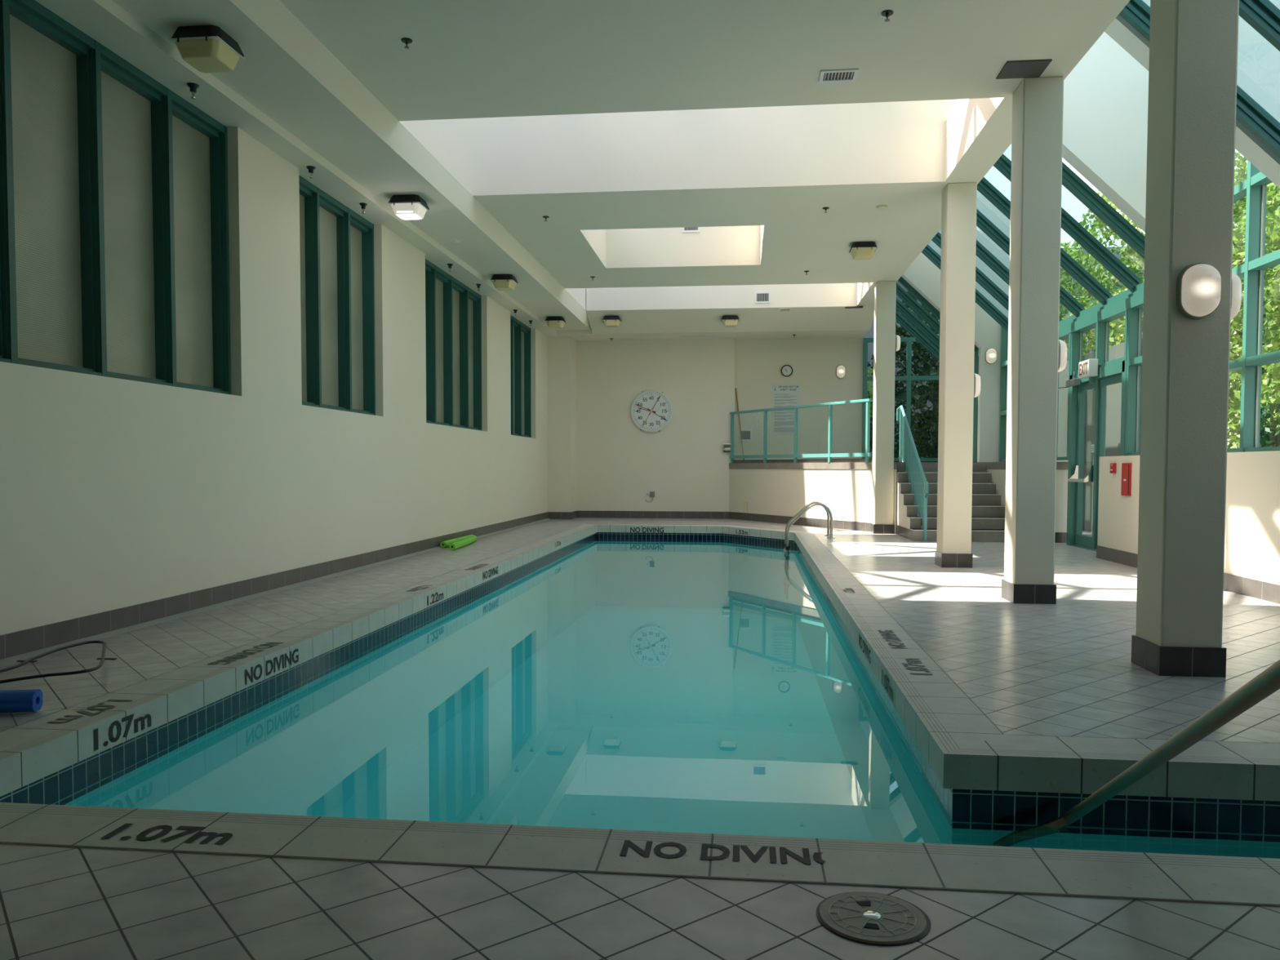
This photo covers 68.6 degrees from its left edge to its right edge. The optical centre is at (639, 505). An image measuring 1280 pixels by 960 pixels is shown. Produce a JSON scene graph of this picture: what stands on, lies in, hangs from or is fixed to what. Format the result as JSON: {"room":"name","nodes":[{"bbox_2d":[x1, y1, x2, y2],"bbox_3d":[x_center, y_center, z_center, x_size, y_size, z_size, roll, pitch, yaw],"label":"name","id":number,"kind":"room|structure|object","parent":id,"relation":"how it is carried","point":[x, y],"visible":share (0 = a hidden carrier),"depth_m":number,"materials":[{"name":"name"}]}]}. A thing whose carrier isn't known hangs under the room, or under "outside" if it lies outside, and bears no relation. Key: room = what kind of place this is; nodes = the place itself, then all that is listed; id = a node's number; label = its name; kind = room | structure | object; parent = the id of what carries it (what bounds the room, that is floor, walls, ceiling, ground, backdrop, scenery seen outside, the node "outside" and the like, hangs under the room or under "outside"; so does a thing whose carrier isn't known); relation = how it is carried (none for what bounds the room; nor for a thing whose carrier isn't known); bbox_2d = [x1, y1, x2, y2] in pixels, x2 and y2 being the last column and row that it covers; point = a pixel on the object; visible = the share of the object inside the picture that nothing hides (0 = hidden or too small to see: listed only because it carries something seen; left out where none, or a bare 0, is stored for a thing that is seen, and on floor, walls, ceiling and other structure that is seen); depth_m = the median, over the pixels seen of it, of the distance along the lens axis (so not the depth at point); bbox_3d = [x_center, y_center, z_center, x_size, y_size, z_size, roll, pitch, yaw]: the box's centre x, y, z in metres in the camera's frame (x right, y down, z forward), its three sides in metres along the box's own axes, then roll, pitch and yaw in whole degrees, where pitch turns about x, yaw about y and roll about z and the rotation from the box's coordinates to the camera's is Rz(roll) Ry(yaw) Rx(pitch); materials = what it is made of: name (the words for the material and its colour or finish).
{"room":"indoor swimming pool","nodes":[
{"label":"indoor swimming pool","id":0,"kind":"room"},
{"bbox_2d":[0,127,547,635],"bbox_3d":[-3.570,-1.197,8.042,0.350,4.000,25.300,0,2,6],"label":"wall","id":1,"kind":"structure","parent":0,"point":[115,493],"depth_m":8.17,"materials":[{"name":"paint"}]},
{"bbox_2d":[0,0,231,394],"bbox_3d":[-3.815,-1.973,5.698,0.150,2.267,4.650,0,2,6],"label":"window","id":2,"kind":"structure","parent":1,"relation":"in","point":[114,249],"depth_m":6.41,"materials":[{"name":"teal paint"}]},
{"bbox_2d":[0,511,548,659],"bbox_3d":[-3.070,0.606,11.079,0.012,0.158,19.300,0,2,6],"label":"baseboard","id":3,"kind":"structure","parent":1,"relation":"attached to","point":[22,642],"depth_m":7.33,"materials":[{"name":"tile"}]},
{"bbox_2d":[0,518,550,666],"bbox_3d":[-3.365,0.792,8.099,0.070,0.020,25.300,0,2,6],"label":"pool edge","id":4,"kind":"structure","parent":1,"relation":"attached to","point":[32,654],"depth_m":7.36,"materials":[{"name":"grey tile"}]},
{"bbox_2d":[298,175,375,415],"bbox_3d":[-3.340,-2.145,10.059,0.150,2.267,2.230,0,2,6],"label":"window","id":5,"kind":"structure","parent":1,"relation":"in","point":[336,242],"depth_m":10.35,"materials":[{"name":"teal paint"}]},
{"bbox_2d":[425,258,481,431],"bbox_3d":[-2.896,-2.307,14.146,0.150,2.267,3.200,0,2,6],"label":"window","id":6,"kind":"structure","parent":1,"relation":"in","point":[453,310],"depth_m":14.14,"materials":[{"name":"teal paint"}]},
{"bbox_2d":[510,315,531,437],"bbox_3d":[-2.444,-2.470,18.294,0.150,2.267,2.230,0,2,6],"label":"window","id":7,"kind":"structure","parent":1,"relation":"in","point":[520,333],"depth_m":18.53,"materials":[{"name":"teal paint"}]},
{"bbox_2d":[35,0,1129,340],"bbox_3d":[-0.075,-3.699,8.217,7.230,1.000,26.600,0,2,6],"label":"ceiling","id":8,"kind":"structure","parent":0,"point":[327,86],"depth_m":8.51,"materials":[{"name":"paint"}]},
{"bbox_2d":[186,82,199,99],"bbox_3d":[-3.359,-3.110,7.048,0.090,0.106,0.089,0,2,6],"label":"sprinkler","id":9,"kind":"object","parent":8,"relation":"attached to","point":[193,86],"visible":1,"depth_m":7.03,"materials":[{"name":"black metal"}]},
{"bbox_2d":[169,24,244,72],"bbox_3d":[-2.964,-3.119,6.427,0.367,0.200,0.374,0,2,6],"label":"ceiling light","id":10,"kind":"object","parent":8,"relation":"attached to","point":[206,48],"visible":1,"depth_m":6.30,"materials":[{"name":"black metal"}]},
{"bbox_2d":[388,194,429,219],"bbox_3d":[-2.541,-3.269,10.312,0.367,0.206,0.374,0,2,6],"label":"ceiling light","id":11,"kind":"object","parent":8,"relation":"attached to","point":[408,206],"visible":1,"depth_m":10.18,"materials":[{"name":"black metal"}]},
{"bbox_2d":[490,274,518,290],"bbox_3d":[-2.097,-3.437,14.485,0.367,0.200,0.374,0,2,6],"label":"ceiling light","id":12,"kind":"object","parent":8,"relation":"attached to","point":[500,282],"visible":1,"depth_m":14.35,"materials":[{"name":"black metal"}]},
{"bbox_2d":[545,315,565,328],"bbox_3d":[-1.665,-3.594,18.458,0.367,0.200,0.374,0,2,6],"label":"ceiling light","id":13,"kind":"object","parent":8,"relation":"attached to","point":[553,322],"visible":1,"depth_m":18.32,"materials":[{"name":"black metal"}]},
{"bbox_2d":[602,315,621,327],"bbox_3d":[-0.579,-3.809,19.459,0.367,0.200,0.374,0,2,6],"label":"ceiling light","id":14,"kind":"object","parent":8,"relation":"attached to","point":[609,321],"visible":1,"depth_m":19.32,"materials":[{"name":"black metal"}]},
{"bbox_2d":[682,226,699,232],"bbox_3d":[0.813,-4.444,14.920,0.280,0.200,0.012,0,2,6],"label":"ceiling vent","id":15,"kind":"object","parent":8,"relation":"in","point":[686,229],"visible":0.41,"depth_m":14.92,"materials":[{"name":"white plastic"}]},
{"bbox_2d":[720,315,739,327],"bbox_3d":[1.853,-3.773,19.256,0.367,0.200,0.374,0,2,6],"label":"ceiling light","id":16,"kind":"object","parent":8,"relation":"attached to","point":[729,321],"visible":1,"depth_m":19.11,"materials":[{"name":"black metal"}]},
{"bbox_2d":[755,291,770,302],"bbox_3d":[2.459,-4.164,18.789,0.300,0.220,0.012,0,2,6],"label":"ceiling vent","id":17,"kind":"object","parent":8,"relation":"in","point":[763,296],"visible":1,"depth_m":18.79,"materials":[{"name":"white plastic"}]},
{"bbox_2d":[818,68,858,82],"bbox_3d":[1.624,-3.512,7.668,0.300,0.012,0.220,0,2,6],"label":"ceiling vent","id":18,"kind":"object","parent":8,"relation":"in","point":[850,74],"visible":1,"depth_m":7.67,"materials":[{"name":"white plastic"}]},
{"bbox_2d":[848,241,877,260],"bbox_3d":[3.198,-3.645,13.447,0.367,0.200,0.374,0,2,6],"label":"ceiling light","id":19,"kind":"object","parent":8,"relation":"attached to","point":[859,250],"visible":1,"depth_m":13.31,"materials":[{"name":"black metal"}]},
{"bbox_2d":[881,9,893,22],"bbox_3d":[1.746,-3.450,6.620,0.084,0.055,0.084,0,2,6],"label":"sprinkler","id":20,"kind":"object","parent":8,"relation":"attached to","point":[886,13],"visible":1,"depth_m":6.61,"materials":[{"name":"black metal"}]},
{"bbox_2d":[995,58,1052,79],"bbox_3d":[3.084,-3.505,7.539,0.340,0.012,0.320,0,2,6],"label":"access panel","id":21,"kind":"object","parent":8,"relation":"attached to","point":[1033,68],"visible":1,"depth_m":7.52,"materials":[{"name":"grey metal"}]},
{"bbox_2d":[0,517,1279,959],"bbox_3d":[2.246,0.818,7.992,11.250,0.001,26.300,0,2,6],"label":"floor","id":22,"kind":"structure","parent":0,"point":[1065,668],"depth_m":2.54,"materials":[{"name":"tile"}]},
{"bbox_2d":[0,688,43,713],"bbox_3d":[-3.152,0.900,4.259,0.769,0.097,0.097,0,2,-8],"label":"float","id":23,"kind":"object","parent":22,"relation":"on","point":[11,700],"visible":1,"depth_m":4.27,"materials":[{"name":"blue plastic"}]},
{"bbox_2d":[0,640,106,684],"bbox_3d":[-3.281,0.893,4.741,0.667,0.083,1.934,1,2,14],"label":"hose","id":24,"kind":"object","parent":22,"relation":"on","point":[103,655],"visible":1,"depth_m":5.01,"materials":[{"name":"black rubber"}]},
{"bbox_2d":[0,524,597,796],"bbox_3d":[-1.821,0.761,10.826,0.312,0.142,15.965,0,2,6],"label":"pool edge","id":25,"kind":"structure","parent":22,"relation":"on","point":[32,751],"depth_m":5.11,"materials":[{"name":"tile"}]},
{"bbox_2d":[440,534,473,547],"bbox_3d":[-2.684,0.527,13.853,0.089,0.092,1.400,0,2,7],"label":"noodle","id":26,"kind":"object","parent":22,"relation":"on","point":[445,544],"visible":0.62,"depth_m":13.44,"materials":[{"name":"green plastic"}]},
{"bbox_2d":[448,535,477,550],"bbox_3d":[-2.538,0.539,13.572,0.109,0.092,1.536,0,2,1],"label":"noodle","id":27,"kind":"object","parent":22,"relation":"on","point":[467,541],"visible":1,"depth_m":13.26,"materials":[{"name":"green plastic"}]},
{"bbox_2d":[0,802,1279,906],"bbox_3d":[0.329,1.088,2.725,6.340,0.142,0.310,0,2,6],"label":"pool edge","id":28,"kind":"structure","parent":22,"relation":"on","point":[1161,877],"depth_m":2.75,"materials":[{"name":"tile"}]},
{"bbox_2d":[0,532,1279,858],"bbox_3d":[1.186,1.732,10.560,5.900,1.765,15.500,0,2,6],"label":"swimming pool","id":29,"kind":"object","parent":22,"relation":"in","point":[738,726],"visible":0.3,"depth_m":7.21,"materials":[{"name":"liquid"}]},
{"bbox_2d":[589,524,724,533],"bbox_3d":[0.323,0.464,18.460,2.922,0.139,0.312,0,2,6],"label":"pool edge","id":30,"kind":"structure","parent":22,"relation":"on","point":[601,527],"depth_m":18.31,"materials":[{"name":"tile"}]},
{"bbox_2d":[723,525,804,540],"bbox_3d":[2.273,0.511,17.376,0.313,0.139,2.348,-1,3,-32],"label":"pool edge","id":31,"kind":"structure","parent":22,"relation":"on","point":[733,530],"depth_m":17.27,"materials":[{"name":"tile"}]},
{"bbox_2d":[783,502,835,553],"bbox_3d":[2.789,0.736,15.495,0.809,1.570,0.658,0,2,6],"label":"pool ladder","id":32,"kind":"object","parent":22,"relation":"on","point":[805,508],"visible":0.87,"depth_m":15.25,"materials":[{"name":"silver metal"}]},
{"bbox_2d":[816,891,930,946],"bbox_3d":[0.586,1.032,2.359,0.280,0.011,0.280,0,2,6],"label":"lid","id":33,"kind":"object","parent":22,"relation":"on","point":[873,918],"visible":1,"depth_m":2.34,"materials":[{"name":"grey plastic"}]},
{"bbox_2d":[871,280,896,533],"bbox_3d":[4.241,-1.683,16.314,0.346,4.345,0.366,0,2,6],"label":"square column","id":34,"kind":"structure","parent":22,"relation":"on","point":[885,291],"depth_m":16.15,"materials":[{"name":"paint"}]},
{"bbox_2d":[895,334,900,351],"bbox_3d":[4.455,-2.808,16.246,0.105,0.300,0.210,0,2,6],"label":"wall light","id":35,"kind":"object","parent":34,"relation":"attached to","point":[897,337],"visible":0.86,"depth_m":16.16,"materials":[{"name":"beige plastic"}]},
{"bbox_2d":[794,532,1004,788],"bbox_3d":[2.109,0.799,10.083,0.315,0.142,12.888,0,2,7],"label":"pool edge","id":36,"kind":"structure","parent":22,"relation":"on","point":[940,717],"depth_m":5.25,"materials":[{"name":"tile"}]},
{"bbox_2d":[934,182,977,568],"bbox_3d":[3.640,-1.465,10.791,0.346,4.345,0.366,0,2,6],"label":"square column","id":37,"kind":"structure","parent":22,"relation":"on","point":[959,200],"depth_m":10.64,"materials":[{"name":"paint"}]},
{"bbox_2d":[973,373,980,397],"bbox_3d":[3.851,-1.374,10.771,0.105,0.300,0.210,0,2,6],"label":"wall light","id":38,"kind":"object","parent":37,"relation":"attached to","point":[976,377],"visible":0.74,"depth_m":10.69,"materials":[{"name":"beige"}]},
{"bbox_2d":[1001,76,1063,604],"bbox_3d":[3.331,-1.352,7.950,0.346,4.345,0.366,0,2,6],"label":"square column","id":39,"kind":"structure","parent":22,"relation":"on","point":[1037,103],"depth_m":7.80,"materials":[{"name":"paint"}]},
{"bbox_2d":[1057,339,1066,372],"bbox_3d":[3.542,-1.262,7.930,0.105,0.300,0.210,0,2,6],"label":"wall light","id":40,"kind":"object","parent":39,"relation":"attached to","point":[1062,362],"visible":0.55,"depth_m":7.84,"materials":[{"name":"beige plastic"}]},
{"bbox_2d":[943,733,1279,801],"bbox_3d":[2.415,1.053,3.730,2.410,0.139,0.310,0,2,6],"label":"pool edge","id":41,"kind":"structure","parent":22,"relation":"on","point":[1207,769],"depth_m":3.67,"materials":[{"name":"tile"}]},
{"bbox_2d":[992,659,1279,846],"bbox_3d":[1.366,0.920,2.353,0.347,1.912,2.625,0,2,6],"label":"handrail","id":42,"kind":"object","parent":22,"relation":"on","point":[1267,682],"visible":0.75,"depth_m":2.43,"materials":[{"name":"metal"}]},
{"bbox_2d":[1131,0,1239,677],"bbox_3d":[3.032,-1.244,5.203,0.346,4.345,0.366,0,2,6],"label":"square column","id":43,"kind":"structure","parent":22,"relation":"on","point":[1193,44],"depth_m":5.08,"materials":[{"name":"paint"}]},
{"bbox_2d":[1176,262,1221,319],"bbox_3d":[2.988,-1.146,4.988,0.210,0.300,0.105,0,2,6],"label":"wall light","id":44,"kind":"object","parent":43,"relation":"attached to","point":[1198,286],"visible":1,"depth_m":4.95,"materials":[{"name":"beige plastic"}]},
{"bbox_2d":[1231,272,1241,319],"bbox_3d":[3.244,-1.153,5.189,0.105,0.300,0.210,0,2,6],"label":"wall light","id":45,"kind":"object","parent":43,"relation":"attached to","point":[1236,291],"visible":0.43,"depth_m":5.10,"materials":[{"name":"beige plastic"}]},
{"bbox_2d":[399,98,959,141],"bbox_3d":[0.688,-4.689,13.657,6.900,0.550,10.790,0,2,6],"label":"skylight","id":46,"kind":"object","parent":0,"point":[940,110],"depth_m":10.79,"materials":[{"name":"paint"}]},
{"bbox_2d":[547,336,863,511],"bbox_3d":[1.302,-1.798,20.877,7.260,4.200,1.300,0,2,6],"label":"wall","id":47,"kind":"structure","parent":0,"point":[599,460],"depth_m":20.96,"materials":[{"name":"paint"}]},
{"bbox_2d":[548,511,571,519],"bbox_3d":[-1.775,0.229,20.632,0.520,0.158,0.012,0,2,6],"label":"baseboard","id":48,"kind":"structure","parent":47,"relation":"attached to","point":[552,515],"depth_m":20.62,"materials":[{"name":"tile"}]},
{"bbox_2d":[630,390,672,431],"bbox_3d":[0.257,-2.104,20.985,0.940,0.940,0.087,0,2,6],"label":"clock","id":49,"kind":"object","parent":47,"relation":"attached to","point":[651,411],"visible":1,"depth_m":20.98,"materials":[{"name":"white plastic"}]},
{"bbox_2d":[577,511,728,518],"bbox_3d":[0.274,0.214,21.113,3.450,0.158,0.012,0,2,6],"label":"baseboard","id":50,"kind":"structure","parent":47,"relation":"attached to","point":[626,514],"depth_m":21.11,"materials":[{"name":"tile"}]},
{"bbox_2d":[738,429,751,440],"bbox_3d":[2.368,-1.573,21.066,0.290,0.260,0.012,0,2,6],"label":"air vent","id":51,"kind":"object","parent":47,"relation":"in","point":[746,434],"visible":1,"depth_m":21.06,"materials":[{"name":"white plastic"}]},
{"bbox_2d":[771,383,799,434],"bbox_3d":[3.248,-2.152,20.945,0.620,1.130,0.016,0,2,6],"label":"board","id":52,"kind":"object","parent":47,"relation":"attached to","point":[783,395],"visible":0.93,"depth_m":20.94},
{"bbox_2d":[773,394,796,431],"bbox_3d":[3.252,-2.056,20.941,0.500,0.843,0.001,0,2,6],"label":"print","id":53,"kind":"object","parent":52,"relation":"attached to","point":[784,420],"depth_m":20.95},
{"bbox_2d":[781,364,792,376],"bbox_3d":[3.273,-2.995,20.895,0.260,0.260,0.045,0,2,6],"label":"round clock","id":54,"kind":"object","parent":47,"relation":"attached to","point":[787,370],"visible":1,"depth_m":20.89,"materials":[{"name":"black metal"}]},
{"bbox_2d":[733,457,872,462],"bbox_3d":[3.118,-0.885,18.780,0.030,0.070,4.776,-1,3,-27],"label":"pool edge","id":55,"kind":"structure","parent":47,"relation":"attached to","point":[801,460],"depth_m":18.45,"materials":[{"name":"tile"}]},
{"bbox_2d":[835,364,845,378],"bbox_3d":[4.448,-2.957,20.738,0.210,0.300,0.105,0,2,6],"label":"wall light","id":56,"kind":"object","parent":47,"relation":"attached to","point":[840,370],"visible":1,"depth_m":20.70,"materials":[{"name":"beige"}]},
{"bbox_2d":[728,468,1067,533],"bbox_3d":[4.275,-0.123,17.736,5.230,1.115,6.330,0,2,6],"label":"wall","id":57,"kind":"structure","parent":0,"point":[847,493],"depth_m":18.08,"materials":[{"name":"paint"}]},
{"bbox_2d":[728,511,871,531],"bbox_3d":[3.066,0.311,18.802,0.012,0.158,4.776,-1,3,-27],"label":"baseboard","id":58,"kind":"structure","parent":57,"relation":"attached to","point":[846,525],"depth_m":18.45,"materials":[{"name":"tile"}]},
{"bbox_2d":[728,461,1067,469],"bbox_3d":[4.271,-0.742,17.707,5.240,0.125,6.340,0,2,6],"label":"platform","id":59,"kind":"object","parent":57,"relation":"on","point":[1060,464],"visible":0.34,"depth_m":17.83,"materials":[{"name":"tile"}]},
{"bbox_2d":[735,388,744,459],"bbox_3d":[2.240,-1.782,21.024,0.234,1.683,0.029,1,3,25],"label":"wooden pole","id":60,"kind":"object","parent":59,"relation":"on","point":[735,388],"visible":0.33,"depth_m":21.02,"materials":[{"name":"brown wood"}]},
{"bbox_2d":[729,398,871,462],"bbox_3d":[3.063,-1.415,18.768,0.070,1.130,4.610,-1,3,-27],"label":"railing","id":61,"kind":"object","parent":59,"relation":"on","point":[795,455],"visible":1,"depth_m":18.53,"materials":[{"name":"teal metal"}]},
{"bbox_2d":[862,337,938,461],"bbox_3d":[5.810,-2.786,20.549,1.820,3.740,0.100,0,2,6],"label":"window","id":62,"kind":"structure","parent":59,"relation":"on","point":[908,378],"depth_m":20.53,"materials":[{"name":"teal paint"}]},
{"bbox_2d":[972,355,978,462],"bbox_3d":[6.510,-1.879,19.175,0.160,2.001,2.734,0,2,6],"label":"window","id":63,"kind":"structure","parent":59,"relation":"on","point":[976,357],"depth_m":17.83,"materials":[{"name":"teal paint"}]},
{"bbox_2d":[998,325,1008,462],"bbox_3d":[6.802,-2.947,17.218,0.170,4.291,0.674,0,2,6],"label":"window","id":64,"kind":"structure","parent":59,"relation":"on","point":[1004,334],"depth_m":17.52,"materials":[{"name":"teal paint"}]},
{"bbox_2d":[1056,332,1071,460],"bbox_3d":[6.582,-1.664,15.270,0.170,1.881,2.894,0,2,6],"label":"window","id":65,"kind":"structure","parent":59,"relation":"on","point":[1066,458],"depth_m":13.89,"materials":[{"name":"teal paint"}]},
{"bbox_2d":[1054,532,1066,542],"bbox_3d":[6.158,0.494,14.363,0.750,0.158,0.012,0,2,6],"label":"baseboard","id":66,"kind":"structure","parent":57,"relation":"attached to","point":[1060,537],"depth_m":14.33,"materials":[{"name":"tile"}]},
{"bbox_2d":[895,276,978,361],"bbox_3d":[5.671,-3.804,19.215,1.923,2.099,2.733,0,2,6],"label":"glass roof","id":67,"kind":"structure","parent":0,"point":[901,293],"depth_m":19.57,"materials":[{"name":"teal paint"}]},
{"bbox_2d":[895,462,1004,542],"bbox_3d":[5.125,-0.094,15.470,1.550,1.240,2.050,0,2,6],"label":"steps","id":68,"kind":"structure","parent":0,"point":[988,514],"depth_m":15.31,"materials":[{"name":"paint"}]},
{"bbox_2d":[896,524,913,541],"bbox_3d":[4.345,0.449,15.385,0.006,0.158,1.630,0,2,6],"label":"baseboard","id":69,"kind":"structure","parent":68,"relation":"attached to","point":[903,531],"depth_m":15.35,"materials":[{"name":"tile"}]},
{"bbox_2d":[896,404,928,541],"bbox_3d":[4.549,-0.617,15.739,0.067,2.262,2.747,0,2,6],"label":"stair railing","id":70,"kind":"object","parent":68,"relation":"on","point":[909,450],"visible":0.88,"depth_m":15.52,"materials":[{"name":"teal metal"}]},
{"bbox_2d":[901,252,1000,462],"bbox_3d":[5.719,-4.088,17.739,2.230,6.564,0.200,0,2,6],"label":"wall","id":71,"kind":"structure","parent":0,"point":[922,274],"depth_m":17.64,"materials":[{"name":"paint"}]},
{"bbox_2d":[985,347,996,364],"bbox_3d":[6.580,-2.795,17.543,0.210,0.300,0.105,0,2,6],"label":"wall light","id":72,"kind":"object","parent":71,"relation":"attached to","point":[990,353],"visible":1,"depth_m":17.50,"materials":[{"name":"beige"}]},
{"bbox_2d":[928,190,1010,318],"bbox_3d":[5.671,-5.157,16.816,2.320,4.354,0.200,0,2,6],"label":"wall","id":73,"kind":"structure","parent":0,"point":[984,205],"depth_m":16.68,"materials":[{"name":"paint"}]},
{"bbox_2d":[921,153,1145,340],"bbox_3d":[5.339,-3.829,13.839,2.423,2.574,5.883,0,2,6],"label":"window frame","id":74,"kind":"structure","parent":0,"point":[1110,308],"depth_m":12.72,"materials":[{"name":"teal paint"}]},
{"bbox_2d":[1070,310,1128,375],"bbox_3d":[6.316,-2.181,12.791,0.170,0.621,2.054,0,2,6],"label":"window","id":75,"kind":"structure","parent":74,"relation":"attached to","point":[1102,337],"depth_m":12.76,"materials":[{"name":"teal paint"}]},
{"bbox_2d":[1062,31,1148,232],"bbox_3d":[5.012,-4.973,10.759,2.320,4.244,0.250,0,2,6],"label":"skylight window","id":76,"kind":"structure","parent":0,"point":[1106,93],"depth_m":10.63,"materials":[{"name":"glass"}]},
{"bbox_2d":[1097,450,1279,585],"bbox_3d":[5.149,0.371,3.204,0.550,1.285,17.450,0,2,6],"label":"wall","id":77,"kind":"structure","parent":0,"point":[1252,504],"depth_m":8.52,"materials":[{"name":"paint"}]},
{"bbox_2d":[1066,360,1141,551],"bbox_3d":[6.291,-0.618,12.856,0.235,2.500,2.050,0,2,6],"label":"door","id":78,"kind":"structure","parent":77,"relation":"in","point":[1115,373],"depth_m":13.40,"materials":[{"name":"teal paint"}]},
{"bbox_2d":[1057,377,1080,390],"bbox_3d":[6.195,-1.766,13.742,0.252,0.117,0.740,0,2,6],"label":"door closer","id":79,"kind":"object","parent":78,"relation":"attached to","point":[1076,381],"depth_m":13.48,"materials":[{"name":"grey metal"}]},
{"bbox_2d":[1078,359,1097,383],"bbox_3d":[6.167,-1.828,12.882,0.142,0.315,0.390,0,2,6],"label":"exit sign","id":80,"kind":"object","parent":78,"relation":"attached to","point":[1088,368],"visible":1,"depth_m":12.76,"materials":[{"name":"white plastic"}]},
{"bbox_2d":[1110,462,1116,473],"bbox_3d":[5.753,-0.449,11.396,0.047,0.125,0.120,0,2,6],"label":"fire alarm","id":81,"kind":"object","parent":77,"relation":"attached to","point":[1113,465],"visible":1,"depth_m":11.36,"materials":[{"name":"red paint"}]},
{"bbox_2d":[1120,462,1132,496],"bbox_3d":[5.705,-0.302,11.009,0.057,0.383,0.230,0,2,6],"label":"fire extinguisher cabinet","id":82,"kind":"object","parent":77,"relation":"attached to","point":[1126,489],"visible":1,"depth_m":10.98,"materials":[{"name":"red metal"}]},
{"bbox_2d":[1124,307,1142,455],"bbox_3d":[6.157,-1.522,11.365,0.170,1.856,0.874,0,2,6],"label":"window","id":83,"kind":"structure","parent":77,"relation":"in","point":[1134,357],"depth_m":11.73,"materials":[{"name":"teal paint"}]},
{"bbox_2d":[1096,545,1279,604],"bbox_3d":[5.193,0.815,6.237,0.012,0.158,11.450,0,2,6],"label":"baseboard","id":84,"kind":"structure","parent":77,"relation":"attached to","point":[1263,590],"depth_m":8.54,"materials":[{"name":"tile"}]},
{"bbox_2d":[1226,160,1279,452],"bbox_3d":[5.964,-2.655,9.514,0.170,4.266,2.684,0,2,6],"label":"window","id":85,"kind":"structure","parent":77,"relation":"in","point":[1255,187],"depth_m":8.98,"materials":[{"name":"teal paint"}]},
{"bbox_2d":[1104,0,1279,188],"bbox_3d":[4.720,-4.737,8.082,2.320,4.504,0.250,0,2,6],"label":"skylight window","id":86,"kind":"structure","parent":0,"point":[1258,60],"depth_m":7.95,"materials":[{"name":"glass"}]},
{"bbox_2d":[1118,0,1279,158],"bbox_3d":[4.428,-3.498,5.470,2.423,2.574,5.033,0,2,6],"label":"window frame","id":87,"kind":"structure","parent":0,"point":[1264,16],"depth_m":7.82,"materials":[{"name":"teal paint"}]},
{"label":"outside","id":88,"kind":"structure","parent":0,"visible":0},
{"bbox_2d":[1056,338,1142,532],"bbox_3d":[8.253,-1.142,17.580,0.200,3.220,5.200,0,2,6],"label":"wall","id":89,"kind":"structure","parent":88,"point":[1113,397],"depth_m":16.76,"materials":[{"name":"paint"}]},
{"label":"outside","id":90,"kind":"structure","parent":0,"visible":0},
{"label":"floor","id":91,"kind":"structure","parent":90,"visible":0},
{"bbox_2d":[867,290,939,457],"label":"window","id":92,"kind":"structure","parent":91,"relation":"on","point":[931,416],"depth_m":22.55,"materials":[{"name":"teal metal"}]},
{"bbox_2d":[911,350,938,456],"bbox_3d":[8.931,-2.447,24.283,3.711,5.368,3.876,0,2,6],"label":"tree","id":93,"kind":"object","parent":91,"relation":"on","point":[926,353],"visible":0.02,"depth_m":24.50,"materials":[{"name":"green plant"}]},
{"bbox_2d":[863,246,1144,457],"bbox_3d":[10.743,-3.688,27.627,10.650,7.520,0.500,0,2,6],"label":"tree","id":94,"kind":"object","parent":91,"relation":"on","point":[870,334],"visible":0.02,"depth_m":27.63,"materials":[{"name":"green plant"}]},
{"bbox_2d":[1059,241,1124,360],"bbox_3d":[11.133,-3.371,24.907,4.063,7.068,4.453,0,2,-8],"label":"leafy tree","id":95,"kind":"object","parent":91,"relation":"on","point":[1092,300],"visible":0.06,"depth_m":23.64,"materials":[{"name":"green plant"}]},
{"bbox_2d":[1066,168,1279,445],"bbox_3d":[11.313,-3.483,19.201,4.744,7.744,4.226,1,2,16],"label":"leafy tree","id":96,"kind":"object","parent":91,"relation":"on","point":[1101,224],"visible":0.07,"depth_m":19.53,"materials":[{"name":"green plant"}]},
{"bbox_2d":[1078,165,1279,448],"bbox_3d":[13.761,-3.938,22.534,5.812,8.400,5.561,0,2,6],"label":"leafy tree","id":97,"kind":"object","parent":91,"relation":"on","point":[1235,226],"visible":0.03,"depth_m":22.83,"materials":[{"name":"green plant"}]},
{"bbox_2d":[1140,151,1279,448],"bbox_3d":[11.185,-3.509,16.624,4.359,8.000,4.297,1,3,25],"label":"leafy tree","id":98,"kind":"object","parent":91,"relation":"on","point":[1240,162],"visible":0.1,"depth_m":16.17,"materials":[{"name":"green plant"}]},
{"bbox_2d":[1227,182,1279,448],"bbox_3d":[10.834,-3.380,13.957,4.422,7.953,4.365,1,2,13],"label":"leafy tree","id":99,"kind":"object","parent":91,"relation":"on","point":[1268,321],"visible":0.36,"depth_m":14.34,"materials":[{"name":"green plant"}]},
{"bbox_2d":[1259,401,1279,447],"bbox_3d":[9.032,-0.401,12.646,1.862,2.170,1.830,0,2,6],"label":"hedge","id":100,"kind":"object","parent":91,"relation":"on","point":[1269,436],"visible":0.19,"depth_m":12.52,"materials":[{"name":"green plant"}]},
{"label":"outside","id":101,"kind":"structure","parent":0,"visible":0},
{"bbox_2d":[866,368,873,417],"bbox_3d":[5.349,-2.546,21.782,0.770,1.246,0.836,0,2,6],"label":"bush","id":102,"kind":"object","parent":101,"point":[869,388],"visible":0.14,"depth_m":21.59,"materials":[{"name":"green plant"}]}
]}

